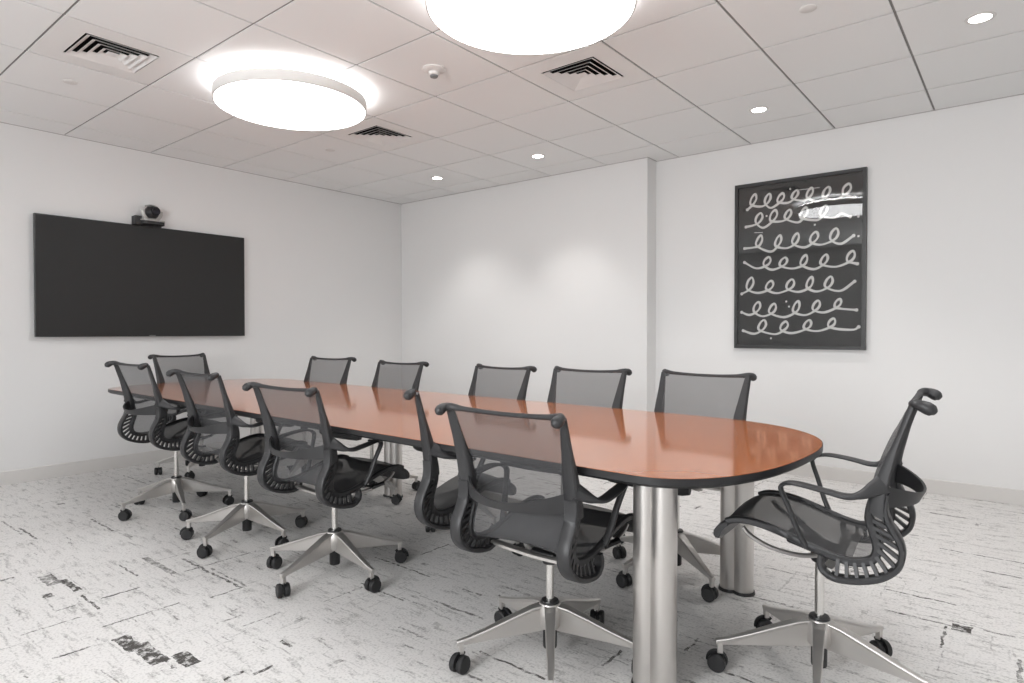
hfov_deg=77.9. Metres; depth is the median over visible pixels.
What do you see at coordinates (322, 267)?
wall
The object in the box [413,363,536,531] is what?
mesh office chair
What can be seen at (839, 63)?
ceiling
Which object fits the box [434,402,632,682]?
mesh office chair
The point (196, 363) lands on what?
mesh office chair
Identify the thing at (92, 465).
baseboard
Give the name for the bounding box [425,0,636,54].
ceiling lamp
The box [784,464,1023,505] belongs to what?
baseboard
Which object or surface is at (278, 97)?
ceiling lamp
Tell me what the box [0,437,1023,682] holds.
floor
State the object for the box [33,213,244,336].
wall screen
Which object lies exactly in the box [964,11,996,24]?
recessed light
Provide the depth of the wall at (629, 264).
5.26 m
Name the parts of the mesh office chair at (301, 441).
rail, backrest, arm, frame, arm, arm, armrest, frame, seat, arm, support arm, height lever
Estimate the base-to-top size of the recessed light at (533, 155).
0.004 m
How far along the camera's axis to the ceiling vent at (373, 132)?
5.10 m
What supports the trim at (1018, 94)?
attached to the wall at (629, 264)
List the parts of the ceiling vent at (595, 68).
plate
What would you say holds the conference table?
on the floor
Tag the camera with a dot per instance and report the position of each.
(152, 216)
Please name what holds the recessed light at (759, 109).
in the ceiling
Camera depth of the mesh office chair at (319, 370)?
5.16 m
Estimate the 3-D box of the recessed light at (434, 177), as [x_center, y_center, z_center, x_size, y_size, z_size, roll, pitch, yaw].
[-0.763,-1.667,6.458,0.132,0.004,0.132,1,1,39]
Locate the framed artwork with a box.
[734,167,867,349]
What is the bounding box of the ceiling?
[0,0,1023,203]
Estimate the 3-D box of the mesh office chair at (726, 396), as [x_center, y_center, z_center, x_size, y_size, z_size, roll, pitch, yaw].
[0.765,0.630,3.029,0.649,0.958,0.665,1,1,44]
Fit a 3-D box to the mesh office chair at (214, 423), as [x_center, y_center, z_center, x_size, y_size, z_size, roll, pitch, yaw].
[-1.464,0.625,3.532,0.653,0.952,0.674,1,1,39]
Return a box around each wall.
[0,122,401,471]
[401,94,1023,489]
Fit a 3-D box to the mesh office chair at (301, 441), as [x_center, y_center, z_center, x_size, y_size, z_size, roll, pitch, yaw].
[-0.852,0.647,3.006,0.666,0.924,0.660,1,1,31]
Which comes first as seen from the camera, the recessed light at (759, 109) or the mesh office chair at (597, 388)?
the mesh office chair at (597, 388)
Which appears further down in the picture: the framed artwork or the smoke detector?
the framed artwork
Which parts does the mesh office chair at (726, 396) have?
arm, arm, frame, arm, arm, backrest, rail, frame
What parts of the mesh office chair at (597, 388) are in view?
frame, backrest, rail, frame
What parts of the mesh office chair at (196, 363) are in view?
frame, arm, rail, backrest, arm, frame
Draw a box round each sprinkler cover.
[63,79,77,84]
[799,4,816,12]
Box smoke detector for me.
[422,64,444,78]
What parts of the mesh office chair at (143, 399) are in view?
rail, backrest, arm, frame, arm, frame, seat, armrest, arm, arm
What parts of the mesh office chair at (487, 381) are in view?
frame, backrest, rail, frame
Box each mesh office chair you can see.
[104,361,233,520]
[148,353,236,478]
[166,369,307,558]
[242,382,409,597]
[256,356,356,486]
[332,360,428,504]
[403,389,458,529]
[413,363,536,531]
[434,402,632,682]
[511,366,631,559]
[608,369,756,601]
[706,388,941,682]
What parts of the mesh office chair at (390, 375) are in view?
frame, arm, backrest, rail, arm, frame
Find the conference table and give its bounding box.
[108,379,822,682]
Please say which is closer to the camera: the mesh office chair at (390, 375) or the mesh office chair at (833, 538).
the mesh office chair at (833, 538)
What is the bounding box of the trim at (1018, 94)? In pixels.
[1,94,1022,203]
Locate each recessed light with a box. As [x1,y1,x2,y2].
[431,176,443,179]
[531,154,544,157]
[749,106,768,112]
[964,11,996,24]
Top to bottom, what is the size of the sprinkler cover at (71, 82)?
0.005 m
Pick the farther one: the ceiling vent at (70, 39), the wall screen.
the wall screen
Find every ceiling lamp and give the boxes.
[212,66,366,130]
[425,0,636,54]
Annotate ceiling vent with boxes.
[28,15,193,84]
[323,117,435,151]
[511,41,653,100]
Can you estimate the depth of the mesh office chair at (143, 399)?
4.03 m
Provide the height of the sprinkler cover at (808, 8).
0.005 m
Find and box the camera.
[132,204,164,227]
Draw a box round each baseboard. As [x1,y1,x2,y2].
[0,446,191,485]
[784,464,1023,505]
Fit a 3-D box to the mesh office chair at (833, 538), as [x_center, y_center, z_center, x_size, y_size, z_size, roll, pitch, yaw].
[1.027,0.639,2.090,0.664,0.968,0.661,1,1,39]
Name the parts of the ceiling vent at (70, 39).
plate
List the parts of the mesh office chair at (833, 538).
arm, support arm, arm, seat, arm, frame, armrest, frame, arm, armrest, arm, backrest, rail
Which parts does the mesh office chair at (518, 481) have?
frame, rail, arm, backrest, arm, arm, arm, frame, arm, armrest, seat, height lever, support arm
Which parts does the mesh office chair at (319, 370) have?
frame, backrest, rail, frame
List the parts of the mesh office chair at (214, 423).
rail, backrest, arm, frame, arm, frame, armrest, seat, arm, arm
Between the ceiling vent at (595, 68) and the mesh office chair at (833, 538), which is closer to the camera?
the mesh office chair at (833, 538)
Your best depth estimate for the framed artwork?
5.03 m

